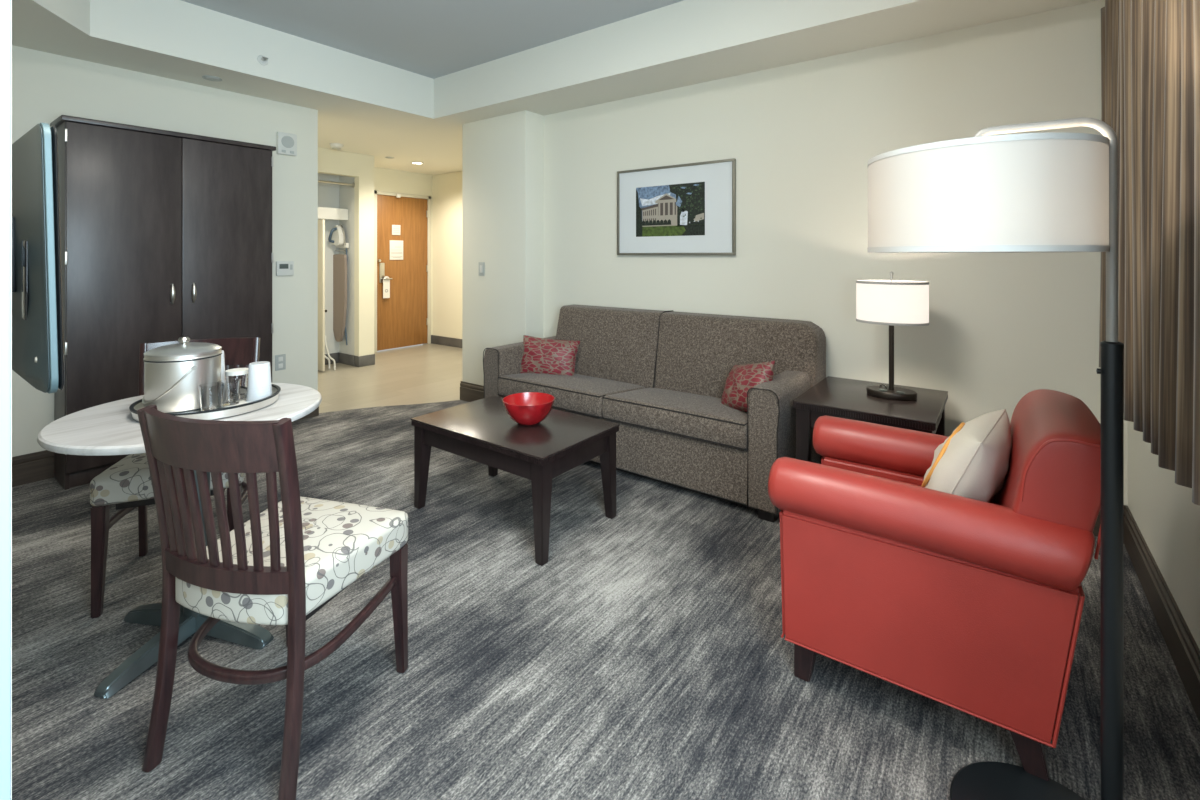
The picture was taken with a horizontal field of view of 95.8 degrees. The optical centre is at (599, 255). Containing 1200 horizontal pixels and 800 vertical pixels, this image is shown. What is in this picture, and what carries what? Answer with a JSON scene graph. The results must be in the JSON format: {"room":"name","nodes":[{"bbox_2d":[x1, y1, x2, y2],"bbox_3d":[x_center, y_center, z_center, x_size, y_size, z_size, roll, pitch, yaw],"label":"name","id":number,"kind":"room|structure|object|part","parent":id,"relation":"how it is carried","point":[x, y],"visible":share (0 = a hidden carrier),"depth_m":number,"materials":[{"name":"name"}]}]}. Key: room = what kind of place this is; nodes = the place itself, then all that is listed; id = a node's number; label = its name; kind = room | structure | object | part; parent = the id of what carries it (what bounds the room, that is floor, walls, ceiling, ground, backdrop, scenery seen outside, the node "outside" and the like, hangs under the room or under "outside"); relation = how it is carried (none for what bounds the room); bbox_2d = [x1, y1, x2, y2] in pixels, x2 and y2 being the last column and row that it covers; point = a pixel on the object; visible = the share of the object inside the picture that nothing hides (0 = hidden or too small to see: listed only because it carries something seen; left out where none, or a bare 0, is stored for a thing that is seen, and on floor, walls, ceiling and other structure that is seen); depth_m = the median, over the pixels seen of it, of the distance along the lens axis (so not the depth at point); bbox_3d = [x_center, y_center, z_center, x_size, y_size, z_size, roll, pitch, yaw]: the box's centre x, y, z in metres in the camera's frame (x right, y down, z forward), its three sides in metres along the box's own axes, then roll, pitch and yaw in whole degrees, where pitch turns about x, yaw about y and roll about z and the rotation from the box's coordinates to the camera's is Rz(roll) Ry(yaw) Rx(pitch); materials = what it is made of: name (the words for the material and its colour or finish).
{"room":"hotel room","nodes":[
{"label":"hotel room","id":0,"kind":"room"},
{"bbox_2d":[11,0,11,799],"bbox_3d":[-2.101,-0.165,1.514,3.978,2.930,0.204,0,0,37],"label":"wall","id":1,"kind":"structure","parent":0,"point":[11,0],"depth_m":0.41,"materials":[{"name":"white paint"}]},
{"bbox_2d":[0,0,10,799],"bbox_3d":[-0.502,0.000,0.318,0.016,2.600,0.212,0,0,37],"label":"trim","id":2,"kind":"structure","parent":1,"relation":"attached to","point":[5,5],"depth_m":0.40,"materials":[{"name":"grey paint"}]},
{"bbox_2d":[12,123,64,392],"bbox_3d":[-1.684,0.007,1.456,1.020,0.616,0.205,0,0,37],"label":"television","id":3,"kind":"object","parent":1,"relation":"attached to","point":[37,298],"visible":0.8,"depth_m":1.24,"materials":[{"name":"grey plastic"}]},
{"bbox_2d":[12,45,317,456],"bbox_3d":[-3.088,-0.142,3.461,0.130,2.885,2.471,0,0,37],"label":"wall","id":4,"kind":"structure","parent":0,"point":[46,87],"depth_m":3.81,"materials":[{"name":"white paint"}]},
{"bbox_2d":[12,406,318,486],"bbox_3d":[-2.921,1.218,3.563,0.016,0.165,2.108,0,0,37],"label":"baseboard","id":5,"kind":"structure","parent":4,"relation":"attached to","point":[36,466],"depth_m":3.11,"materials":[{"name":"brown wood"}]},
{"bbox_2d":[275,354,285,370],"bbox_3d":[-2.466,0.825,4.181,0.009,0.120,0.076,0,0,37],"label":"wall outlet","id":6,"kind":"object","parent":4,"relation":"attached to","point":[280,360],"visible":1,"depth_m":4.18,"materials":[{"name":"grey plastic"}]},
{"bbox_2d":[276,261,293,275],"bbox_3d":[-2.441,0.100,4.197,0.031,0.112,0.124,0,0,37],"label":"thermostat","id":7,"kind":"object","parent":4,"relation":"attached to","point":[283,268],"visible":1,"depth_m":4.18,"materials":[{"name":"white plastic"}]},
{"bbox_2d":[276,132,296,155],"bbox_3d":[-2.429,-0.865,4.204,0.040,0.170,0.140,0,0,37],"label":"speaker","id":8,"kind":"object","parent":4,"relation":"attached to","point":[286,143],"visible":1,"depth_m":4.19},
{"bbox_2d":[281,136,293,147],"bbox_3d":[-2.417,-0.880,4.195,0.002,0.094,0.094,0,0,37],"label":"speaker grille","id":9,"kind":"object","parent":8,"relation":"attached to","point":[286,141],"depth_m":4.19,"materials":[{"name":"grey plastic"}]},
{"bbox_2d":[318,173,338,353],"bbox_3d":[-3.587,0.058,6.087,0.080,2.485,1.390,0,0,37],"label":"wall","id":10,"kind":"structure","parent":0,"point":[328,194],"depth_m":6.49,"materials":[{"name":"grey paint"}]},
{"bbox_2d":[325,352,338,364],"bbox_3d":[-3.553,1.238,6.054,0.013,0.125,1.279,0,0,37],"label":"baseboard","id":11,"kind":"structure","parent":10,"relation":"attached to","point":[335,356],"depth_m":6.51,"materials":[{"name":"tile"}]},
{"bbox_2d":[318,207,347,219],"bbox_3d":[-3.463,-0.486,5.998,0.225,0.132,1.275,0,0,37],"label":"closet shelf","id":12,"kind":"object","parent":10,"relation":"attached to","point":[323,212],"visible":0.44,"depth_m":6.29,"materials":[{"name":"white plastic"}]},
{"bbox_2d":[318,147,373,355],"bbox_3d":[-3.490,0.058,6.134,0.880,2.485,1.483,0,0,37],"label":"wall","id":13,"kind":"structure","parent":0,"point":[360,167],"depth_m":6.35,"materials":[{"name":"beige paint"}]},
{"bbox_2d":[318,219,326,370],"bbox_3d":[-3.123,0.440,6.073,0.170,1.680,0.054,0,0,37],"label":"closet door","id":14,"kind":"structure","parent":13,"relation":"in","point":[321,223],"depth_m":6.02,"materials":[{"name":"beige paint"}]},
{"bbox_2d":[318,180,354,187],"bbox_3d":[-3.289,-0.830,5.867,0.064,0.064,1.284,0,0,37],"label":"closet rod","id":15,"kind":"object","parent":13,"relation":"attached to","point":[352,184],"visible":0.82,"depth_m":6.23,"materials":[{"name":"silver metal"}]},
{"bbox_2d":[354,354,374,366],"bbox_3d":[-2.788,1.238,6.414,0.112,0.125,0.202,0,0,37],"label":"baseboard","id":16,"kind":"structure","parent":13,"relation":"attached to","point":[366,360],"depth_m":6.36,"materials":[{"name":"tile"}]},
{"bbox_2d":[339,175,353,354],"bbox_3d":[-3.015,0.058,6.497,0.350,2.485,0.048,0,0,37],"label":"wall","id":17,"kind":"structure","parent":0,"point":[346,193],"depth_m":6.44,"materials":[{"name":"grey paint"}]},
{"bbox_2d":[328,224,348,247],"bbox_3d":[-3.128,-0.230,6.428,0.250,0.280,0.171,0,0,37],"label":"iron","id":18,"kind":"object","parent":17,"relation":"attached to","point":[337,233],"visible":1,"depth_m":6.40,"materials":[{"name":"white plastic"}]},
{"bbox_3d":[-3.158,-0.240,6.396,0.096,0.190,0.086,0,0,37],"label":"handle","id":19,"kind":"part","parent":18,"relation":"part of","materials":[{"name":"blue plastic"}]},
{"bbox_2d":[333,249,347,344],"bbox_3d":[-3.106,0.490,6.482,0.311,1.142,0.062,0,0,37],"label":"ironing board","id":20,"kind":"object","parent":17,"relation":"hanging from","point":[340,261],"visible":1,"depth_m":6.43,"materials":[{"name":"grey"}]},
{"bbox_2d":[338,352,353,365],"bbox_3d":[-3.033,1.238,6.473,0.349,0.125,0.013,0,0,37],"label":"baseboard","id":21,"kind":"structure","parent":17,"relation":"attached to","point":[347,359],"depth_m":6.46,"materials":[{"name":"tile"}]},
{"bbox_2d":[374,167,431,334],"bbox_3d":[-2.900,0.058,7.565,0.120,2.485,1.517,0,0,37],"label":"wall","id":22,"kind":"structure","parent":0,"point":[387,180],"depth_m":7.66,"materials":[{"name":"beige paint"}]},
{"bbox_2d":[374,190,430,351],"bbox_3d":[-2.765,0.212,7.628,0.122,2.175,0.905,0,0,37],"label":"door","id":23,"kind":"structure","parent":22,"relation":"in","point":[403,319],"depth_m":7.63,"materials":[{"name":"brown wood"}]},
{"bbox_3d":[-2.967,0.235,7.367,0.015,0.270,0.075,0,0,37],"label":"lock plate","id":24,"kind":"part","parent":23,"relation":"part of","materials":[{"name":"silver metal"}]},
{"bbox_2d":[383,276,389,297],"bbox_3d":[-2.907,0.430,7.375,0.005,0.299,0.100,0,0,37],"label":"hanger","id":25,"kind":"object","parent":23,"relation":"hanging from","point":[386,282],"visible":1,"depth_m":7.37,"materials":[{"name":"grey"}]},
{"bbox_2d":[392,225,399,234],"bbox_3d":[-2.837,-0.355,7.541,0.009,0.140,0.130,0,0,37],"label":"card","id":26,"kind":"object","parent":23,"relation":"attached to","point":[395,228],"visible":1,"depth_m":7.53,"materials":[{"name":"grey paper"}]},
{"bbox_2d":[390,240,402,259],"bbox_3d":[-2.834,-0.075,7.545,0.009,0.270,0.210,0,0,37],"label":"sign","id":27,"kind":"object","parent":23,"relation":"attached to","point":[396,246],"visible":1,"depth_m":7.54,"materials":[{"name":"grey paper"}]},
{"bbox_2d":[391,252,401,257],"bbox_3d":[-2.831,-0.043,7.543,0.001,0.153,0.170,0,0,37],"label":"print","id":28,"kind":"object","parent":27,"relation":"attached to","point":[393,254],"depth_m":7.54,"materials":[{"name":"grey paper"}]},
{"bbox_2d":[181,0,683,78],"bbox_3d":[-1.495,-1.580,1.361,5.333,0.100,6.800,0,0,37],"label":"ceiling","id":29,"kind":"structure","parent":0,"point":[433,39],"depth_m":3.54,"materials":[{"name":"grey paint"}]},
{"bbox_2d":[432,171,461,338],"bbox_3d":[-1.327,0.058,7.250,2.980,2.485,0.145,0,0,37],"label":"wall","id":30,"kind":"structure","parent":0,"point":[446,188],"depth_m":7.82,"materials":[{"name":"beige paint"}]},
{"bbox_2d":[432,335,461,347],"bbox_3d":[-1.341,1.238,7.163,2.860,0.125,0.014,0,0,37],"label":"baseboard","id":31,"kind":"structure","parent":30,"relation":"attached to","point":[441,340],"depth_m":7.79,"materials":[{"name":"tile"}]},
{"bbox_2d":[462,110,543,385],"bbox_3d":[-0.816,-0.142,4.801,0.793,2.885,0.367,0,0,37],"label":"wall pillar","id":32,"kind":"structure","parent":0,"point":[503,156],"depth_m":4.59,"materials":[{"name":"white paint"}]},
{"bbox_2d":[460,381,483,401],"bbox_3d":[-0.929,1.218,4.647,0.824,0.165,0.016,0,0,37],"label":"baseboard","id":33,"kind":"structure","parent":32,"relation":"attached to","point":[469,392],"depth_m":4.80,"materials":[{"name":"brown wood"}]},
{"bbox_2d":[479,262,483,275],"bbox_3d":[-1.036,0.118,4.730,0.072,0.120,0.010,0,0,37],"label":"light switch","id":34,"kind":"object","parent":32,"relation":"attached to","point":[481,264],"visible":1,"depth_m":4.72,"materials":[{"name":"grey plastic"}]},
{"bbox_2d":[12,0,1097,174],"bbox_3d":[-1.065,-1.363,4.003,7.415,0.357,5.045,0,0,37],"label":"ceiling","id":35,"kind":"structure","parent":0,"point":[686,42],"depth_m":3.47,"materials":[{"name":"white paint"}]},
{"bbox_2d":[202,76,221,80],"bbox_3d":[-2.592,-1.179,3.621,0.110,0.012,0.110,0,0,37],"label":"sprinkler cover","id":36,"kind":"object","parent":35,"relation":"attached to","point":[210,78],"visible":1,"depth_m":3.60,"materials":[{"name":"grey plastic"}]},
{"bbox_2d":[257,55,268,65],"bbox_3d":[-2.228,-1.300,3.593,0.045,0.068,0.068,0,0,37],"label":"sprinkler","id":37,"kind":"object","parent":35,"relation":"attached to","point":[261,59],"visible":1,"depth_m":3.59,"materials":[{"name":"white plastic"}]},
{"bbox_2d":[329,143,343,149],"bbox_3d":[-2.809,-1.161,5.776,0.140,0.047,0.140,0,0,37],"label":"smoke detector","id":38,"kind":"object","parent":35,"relation":"attached to","point":[338,146],"visible":1,"depth_m":5.73,"materials":[{"name":"white plastic"}]},
{"bbox_2d":[12,343,1199,799],"bbox_3d":[-1.339,1.325,2.179,9.150,0.050,8.300,0,0,37],"label":"floor","id":39,"kind":"structure","parent":0,"point":[647,658],"depth_m":1.68,"materials":[{"name":"grey carpet"}]},
{"bbox_2d":[50,115,275,489],"bbox_3d":[-2.741,0.264,3.494,0.351,2.073,1.094,0,0,37],"label":"wardrobe","id":40,"kind":"object","parent":39,"relation":"on","point":[166,235],"visible":0.84,"depth_m":3.27,"materials":[{"name":"brown wood"}]},
{"bbox_3d":[-2.799,0.232,3.208,0.021,1.946,0.524,0,0,37],"label":"door","id":41,"kind":"part","parent":40,"relation":"part of","materials":[{"name":"brown wood"}]},
{"bbox_3d":[-2.753,-0.759,3.503,0.322,0.028,1.094,0,0,37],"label":"panel","id":42,"kind":"part","parent":40,"relation":"part of","materials":[{"name":"brown wood"}]},
{"bbox_3d":[-2.650,0.237,3.357,0.041,0.126,0.026,0,0,37],"label":"handle","id":43,"kind":"part","parent":40,"relation":"part of","materials":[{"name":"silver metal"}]},
{"bbox_3d":[-2.584,0.237,3.446,0.041,0.126,0.026,0,0,37],"label":"handle","id":44,"kind":"part","parent":40,"relation":"part of","materials":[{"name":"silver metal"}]},
{"bbox_3d":[-2.484,0.232,3.632,0.021,1.946,0.524,0,0,37],"label":"door","id":45,"kind":"part","parent":40,"relation":"part of","materials":[{"name":"brown wood"}]},
{"bbox_2d":[90,337,259,618],"bbox_3d":[-1.717,0.842,2.261,0.470,0.921,0.542,0,0,-23],"label":"dining chair","id":46,"kind":"object","parent":39,"relation":"on","point":[127,484],"visible":0.3,"depth_m":2.00,"materials":[{"name":"brown wood"}]},
{"bbox_3d":[-1.811,1.100,1.962,0.042,0.400,0.044,0,0,-23],"label":"leg","id":47,"kind":"part","parent":46,"relation":"part of","materials":[{"name":"brown wood"}]},
{"bbox_3d":[-1.978,0.842,2.346,0.032,0.921,0.093,0,0,-35],"label":"post","id":48,"kind":"part","parent":46,"relation":"part of","materials":[{"name":"brown wood"}]},
{"bbox_3d":[-1.702,0.845,2.226,0.470,0.125,0.465,0,0,-23],"label":"seat","id":49,"kind":"part","parent":46,"relation":"part of","materials":[{"name":"fabric"}]},
{"bbox_3d":[-1.696,0.920,2.212,0.330,0.030,0.345,0,0,-23],"label":"seat frame","id":50,"kind":"part","parent":46,"relation":"part of","materials":[{"name":"black wood"}]},
{"bbox_3d":[-1.806,0.445,2.466,0.416,0.120,0.095,0,0,-23],"label":"rail","id":51,"kind":"part","parent":46,"relation":"part of","materials":[{"name":"brown wood"}]},
{"bbox_3d":[-1.435,1.100,2.125,0.042,0.400,0.044,0,0,-23],"label":"leg","id":52,"kind":"part","parent":46,"relation":"part of","materials":[{"name":"brown wood"}]},
{"bbox_3d":[-1.600,0.842,2.509,0.032,0.921,0.093,0,0,-12],"label":"post","id":53,"kind":"part","parent":46,"relation":"part of","materials":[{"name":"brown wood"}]},
{"bbox_2d":[37,383,321,698],"bbox_3d":[-1.400,0.915,1.882,0.772,0.770,0.772,0,0,37],"label":"dining table","id":54,"kind":"object","parent":39,"relation":"on","point":[110,428],"visible":0.57,"depth_m":1.77,"materials":[{"name":"stone"}]},
{"bbox_2d":[129,384,280,420],"bbox_3d":[-1.368,0.512,1.901,0.428,0.035,0.428,0,0,37],"label":"serving tray","id":55,"kind":"object","parent":54,"relation":"on","point":[222,412],"visible":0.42,"depth_m":1.78,"materials":[{"name":"silver metal"}]},
{"bbox_2d":[142,337,221,412],"bbox_3d":[-1.436,0.402,1.868,0.226,0.243,0.219,0,0,39],"label":"ice bucket","id":56,"kind":"object","parent":55,"relation":"on","point":[173,373],"visible":0.83,"depth_m":1.79,"materials":[{"name":"silver metal"}]},
{"bbox_3d":[-1.468,0.428,1.829,0.226,0.126,0.119,0,0,39],"label":"wire handle","id":57,"kind":"part","parent":56,"relation":"part of","materials":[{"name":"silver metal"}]},
{"bbox_3d":[-1.435,0.318,1.869,0.214,0.026,0.214,0,0,39],"label":"lid","id":58,"kind":"part","parent":56,"relation":"part of","materials":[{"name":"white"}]},
{"bbox_3d":[-1.435,0.294,1.869,0.034,0.027,0.034,0,0,39],"label":"knob","id":59,"kind":"part","parent":56,"relation":"part of","materials":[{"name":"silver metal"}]},
{"bbox_2d":[199,382,223,410],"bbox_3d":[-1.303,0.478,1.817,0.068,0.090,0.068,0,0,37],"label":"drinking glass","id":60,"kind":"object","parent":55,"relation":"on","point":[211,394],"visible":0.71,"depth_m":1.79,"materials":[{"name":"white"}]},
{"bbox_2d":[221,350,225,379],"bbox_3d":[-1.443,0.441,2.022,0.084,0.165,0.084,0,0,37],"label":"plastic cup","id":61,"kind":"object","parent":55,"relation":"on","point":[223,376],"visible":0.03,"depth_m":2.02,"materials":[{"name":"grey plastic"}]},
{"bbox_2d":[218,379,240,406],"bbox_3d":[-1.295,0.481,1.893,0.068,0.085,0.068,0,0,37],"label":"drinking glass","id":62,"kind":"object","parent":55,"relation":"on","point":[231,390],"visible":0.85,"depth_m":1.87,"materials":[{"name":"white"}]},
{"bbox_2d":[224,400,247,407],"bbox_3d":[-1.270,0.521,1.904,0.064,0.004,0.090,0,0,17],"label":"paper napkin","id":63,"kind":"object","parent":55,"relation":"on","point":[241,401],"visible":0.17,"depth_m":1.91,"materials":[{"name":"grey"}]},
{"bbox_2d":[225,368,247,398],"bbox_3d":[-1.334,0.471,1.995,0.076,0.104,0.076,0,0,37],"label":"drinking glass","id":64,"kind":"object","parent":55,"relation":"on","point":[236,373],"visible":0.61,"depth_m":1.98,"materials":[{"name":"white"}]},
{"bbox_2d":[246,361,271,402],"bbox_3d":[-1.230,0.456,1.957,0.084,0.135,0.084,0,0,37],"label":"plastic cup","id":65,"kind":"object","parent":55,"relation":"on","point":[259,385],"visible":0.9,"depth_m":1.93,"materials":[{"name":"grey plastic"}]},
{"bbox_2d":[137,405,407,799],"bbox_3d":[-0.886,0.842,1.514,0.470,0.921,0.542,0,0,15],"label":"dining chair","id":66,"kind":"object","parent":39,"relation":"on","point":[282,565],"visible":1,"depth_m":1.32,"materials":[{"name":"brown wood"}]},
{"bbox_3d":[-1.132,0.842,1.392,0.032,0.921,0.093,0,0,27],"label":"post","id":67,"kind":"part","parent":66,"relation":"part of","materials":[{"name":"brown wood"}]},
{"bbox_3d":[-0.945,0.445,1.298,0.416,0.120,0.095,0,0,15],"label":"rail","id":68,"kind":"part","parent":66,"relation":"part of","materials":[{"name":"brown wood"}]},
{"bbox_3d":[-0.933,0.782,1.343,0.416,0.055,0.069,0,0,15],"label":"rail","id":69,"kind":"part","parent":66,"relation":"part of","materials":[{"name":"brown wood"}]},
{"bbox_3d":[-1.022,1.100,1.796,0.042,0.400,0.044,0,0,15],"label":"leg","id":70,"kind":"part","parent":66,"relation":"part of","materials":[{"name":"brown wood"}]},
{"bbox_3d":[-0.736,0.842,1.285,0.032,0.921,0.093,0,0,3],"label":"post","id":71,"kind":"part","parent":66,"relation":"part of","materials":[{"name":"brown wood"}]},
{"bbox_3d":[-0.876,0.845,1.551,0.470,0.125,0.465,0,0,15],"label":"seat","id":72,"kind":"part","parent":66,"relation":"part of","materials":[{"name":"fabric"}]},
{"bbox_3d":[-0.873,0.920,1.566,0.330,0.030,0.345,0,0,15],"label":"seat frame","id":73,"kind":"part","parent":66,"relation":"part of","materials":[{"name":"black wood"}]},
{"bbox_3d":[-0.627,1.100,1.689,0.042,0.400,0.044,0,0,15],"label":"leg","id":74,"kind":"part","parent":66,"relation":"part of","materials":[{"name":"brown wood"}]},
{"bbox_2d":[325,336,335,369],"bbox_3d":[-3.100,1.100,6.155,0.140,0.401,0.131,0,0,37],"label":"luggage rack","id":75,"kind":"object","parent":39,"relation":"on","point":[327,351],"visible":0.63,"depth_m":6.15,"materials":[{"name":"white plastic"}]},
{"bbox_2d":[411,396,619,565],"bbox_3d":[-0.439,1.070,2.748,0.920,0.460,0.568,0,0,37],"label":"coffee table","id":76,"kind":"object","parent":39,"relation":"on","point":[482,431],"visible":0.91,"depth_m":2.60,"materials":[{"name":"brown wood"}]},
{"bbox_3d":[-0.915,1.088,2.804,0.065,0.424,0.065,0,0,37],"label":"leg","id":77,"kind":"part","parent":76,"relation":"part of","materials":[{"name":"brown wood"}]},
{"bbox_3d":[-0.630,1.088,3.189,0.065,0.424,0.065,0,0,37],"label":"leg","id":78,"kind":"part","parent":76,"relation":"part of","materials":[{"name":"brown wood"}]},
{"bbox_2d":[503,392,554,425],"bbox_3d":[-0.357,0.778,2.713,0.260,0.122,0.260,0,0,37],"label":"bowl","id":79,"kind":"object","parent":76,"relation":"on","point":[526,408],"visible":1,"depth_m":2.65,"materials":[{"name":"red paint"}]},
{"bbox_3d":[-0.248,1.088,2.308,0.065,0.424,0.065,0,0,37],"label":"leg","id":80,"kind":"part","parent":76,"relation":"part of","materials":[{"name":"brown wood"}]},
{"bbox_3d":[0.037,1.088,2.693,0.065,0.424,0.065,0,0,37],"label":"leg","id":81,"kind":"part","parent":76,"relation":"part of","materials":[{"name":"brown wood"}]},
{"bbox_2d":[483,304,825,521],"bbox_3d":[0.252,0.840,3.512,2.122,0.920,0.807,0,0,37],"label":"sofa","id":82,"kind":"object","parent":39,"relation":"on","point":[659,375],"visible":0.84,"depth_m":3.17,"materials":[{"name":"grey fabric"}]},
{"bbox_3d":[-0.533,0.948,4.098,0.156,0.595,0.772,0,0,37],"label":"arm","id":83,"kind":"part","parent":82,"relation":"part of","materials":[{"name":"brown fabric"}]},
{"bbox_2d":[520,335,579,375],"bbox_3d":[-0.375,0.745,3.929,0.449,0.311,0.175,0,0,14],"label":"throw pillow","id":84,"kind":"object","parent":82,"relation":"on","point":[540,355],"visible":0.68,"depth_m":3.87,"materials":[{"name":"red fabric"}]},
{"bbox_2d":[498,373,645,417],"bbox_3d":[-0.170,0.906,3.709,0.886,0.158,0.620,0,0,37],"label":"seat cushion","id":85,"kind":"object","parent":82,"relation":"on","point":[583,394],"depth_m":3.53,"materials":[{"name":"grey fabric"}]},
{"bbox_2d":[555,304,663,387],"bbox_3d":[0.069,0.644,3.966,0.915,0.512,0.288,0,0,37],"label":"cushion","id":86,"kind":"object","parent":82,"relation":"on","point":[617,344],"depth_m":3.80,"materials":[{"name":"grey fabric"}]},
{"bbox_2d":[602,388,746,448],"bbox_3d":[0.545,0.906,3.177,0.886,0.158,0.620,0,0,37],"label":"seat cushion","id":87,"kind":"object","parent":82,"relation":"on","point":[698,417],"depth_m":2.97,"materials":[{"name":"grey fabric"}]},
{"bbox_2d":[655,311,825,398],"bbox_3d":[0.846,0.644,3.388,1.022,0.512,0.288,0,0,37],"label":"cushion","id":88,"kind":"object","parent":82,"relation":"on","point":[695,353],"depth_m":3.32,"materials":[{"name":"grey fabric"}]},
{"bbox_2d":[721,361,774,411],"bbox_3d":[0.806,0.725,2.978,0.200,0.352,0.458,0,0,-21],"label":"throw pillow","id":89,"kind":"object","parent":82,"relation":"on","point":[741,378],"visible":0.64,"depth_m":2.89,"materials":[{"name":"red fabric"}]},
{"bbox_3d":[1.023,0.948,2.942,0.156,0.595,0.772,0,0,37],"label":"arm","id":90,"kind":"part","parent":82,"relation":"part of","materials":[{"name":"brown fabric"}]},
{"bbox_2d":[793,376,947,461],"bbox_3d":[1.363,1.000,2.706,0.589,0.600,0.660,0,0,37],"label":"side table","id":91,"kind":"object","parent":39,"relation":"on","point":[845,398],"visible":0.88,"depth_m":2.58,"materials":[{"name":"brown wood"}]},
{"bbox_3d":[0.992,1.018,2.626,0.065,0.564,0.065,0,0,37],"label":"leg","id":92,"kind":"part","parent":91,"relation":"part of","materials":[{"name":"brown wood"}]},
{"bbox_2d":[856,271,928,400],"bbox_3d":[1.453,0.390,2.701,0.323,0.620,0.258,0,0,37],"label":"table lamp","id":93,"kind":"object","parent":91,"relation":"on","point":[891,302],"visible":1,"depth_m":2.61,"materials":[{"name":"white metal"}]},
{"bbox_3d":[1.453,0.231,2.701,0.320,0.207,0.256,0,0,37],"label":"lamp shade","id":94,"kind":"part","parent":93,"relation":"part of","materials":[{"name":"fabric"}]},
{"bbox_3d":[1.393,1.018,2.328,0.065,0.564,0.065,0,0,37],"label":"leg","id":95,"kind":"part","parent":91,"relation":"part of","materials":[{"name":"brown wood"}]},
{"bbox_3d":[1.734,1.018,2.786,0.065,0.564,0.065,0,0,37],"label":"leg","id":96,"kind":"part","parent":91,"relation":"part of","materials":[{"name":"brown wood"}]},
{"bbox_2d":[768,389,1100,780],"bbox_3d":[1.034,0.858,1.714,0.800,0.883,0.704,0,0,35],"label":"armchair","id":97,"kind":"object","parent":39,"relation":"on","point":[973,607],"visible":0.94,"depth_m":1.43,"materials":[{"name":"red leather"}]},
{"bbox_2d":[872,475,921,486],"bbox_3d":[0.957,0.845,1.769,0.525,0.140,0.410,0,0,35],"label":"seat cushion","id":98,"kind":"object","parent":97,"relation":"on","point":[916,480],"depth_m":1.93,"materials":[{"name":"red leather"}]},
{"bbox_3d":[1.176,0.976,1.941,0.705,0.392,0.120,0,0,35],"label":"panel","id":99,"kind":"part","parent":97,"relation":"part of","materials":[{"name":"red leather"}]},
{"bbox_3d":[0.869,0.976,1.504,0.705,0.392,0.120,0,0,35],"label":"panel","id":100,"kind":"part","parent":97,"relation":"part of","materials":[{"name":"red leather"}]},
{"bbox_2d":[922,409,1011,502],"bbox_3d":[1.127,0.660,1.667,0.343,0.342,0.232,0,0,-35],"label":"throw pillow","id":101,"kind":"object","parent":97,"relation":"on","point":[972,462],"visible":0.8,"depth_m":1.55,"materials":[{"name":"beige fabric"}]},
{"bbox_3d":[1.267,0.787,1.551,0.234,0.746,0.570,0,0,35],"label":"backrest","id":102,"kind":"part","parent":97,"relation":"part of","materials":[{"name":"red leather"}]},
{"bbox_2d":[868,117,1123,799],"bbox_3d":[0.946,0.495,1.298,0.547,1.610,0.474,0,0,37],"label":"floor lamp","id":103,"kind":"object","parent":39,"relation":"on","point":[1052,191],"visible":1,"depth_m":1.17,"materials":[{"name":"white fabric"}]},
{"bbox_3d":[0.916,-0.127,1.320,0.472,0.236,0.472,0,0,37],"label":"lamp shade","id":104,"kind":"part","parent":103,"relation":"part of","materials":[{"name":"fabric"}]},
{"bbox_2d":[544,0,1127,505],"bbox_3d":[1.032,-0.142,3.563,3.805,2.885,0.150,0,0,37],"label":"wall","id":105,"kind":"structure","parent":0,"point":[802,137],"depth_m":3.15,"materials":[{"name":"white paint"}]},
{"bbox_2d":[617,158,735,254],"bbox_3d":[0.512,-0.320,3.832,0.935,0.633,0.030,0,0,37],"label":"framed picture","id":106,"kind":"object","parent":105,"relation":"attached to","point":[690,208],"visible":1,"depth_m":3.79,"materials":[{"name":"white paper"}]},
{"bbox_2d":[636,182,704,236],"bbox_3d":[0.489,-0.320,3.844,0.555,0.363,0.002,0,0,37],"label":"photograph","id":107,"kind":"object","parent":106,"relation":"attached to","point":[663,209],"depth_m":3.84,"materials":[{"name":"multicoloured paper"}]},
{"bbox_2d":[821,456,1126,536],"bbox_3d":[0.954,1.218,3.517,3.575,0.165,0.016,0,0,37],"label":"baseboard","id":108,"kind":"structure","parent":105,"relation":"attached to","point":[1098,522],"depth_m":2.51,"materials":[{"name":"brown wood"}]},
{"bbox_2d":[1128,421,1199,649],"bbox_3d":[0.489,-0.165,-0.239,0.160,2.930,6.600,0,0,37],"label":"wall","id":109,"kind":"structure","parent":0,"point":[1163,510],"depth_m":1.85,"materials":[{"name":"white paint"}]},
{"bbox_2d":[1124,506,1199,722],"bbox_3d":[0.925,1.218,0.496,0.016,0.165,4.900,0,0,37],"label":"baseboard","id":110,"kind":"structure","parent":109,"relation":"attached to","point":[1184,651],"depth_m":1.82,"materials":[{"name":"brown wood"}]},
{"bbox_3d":[1.606,-1.140,1.460,0.075,0.030,2.460,0,0,37],"label":"rail","id":111,"kind":"object","parent":109,"relation":"attached to","visible":0},
{"bbox_2d":[1099,0,1119,367],"bbox_3d":[2.055,-0.303,2.111,0.108,1.634,0.845,0,0,37],"label":"curtain","id":112,"kind":"object","parent":111,"relation":"hanging from","point":[1110,14],"visible":0.1,"depth_m":2.22,"materials":[{"name":"brown fabric"}]},
{"bbox_2d":[1118,0,1199,505],"bbox_3d":[1.342,-0.296,1.224,0.088,1.649,1.678,0,0,37],"label":"curtain","id":113,"kind":"object","parent":111,"relation":"hanging from","point":[1159,284],"visible":1,"depth_m":1.35,"materials":[{"name":"brown fabric"}]}
]}

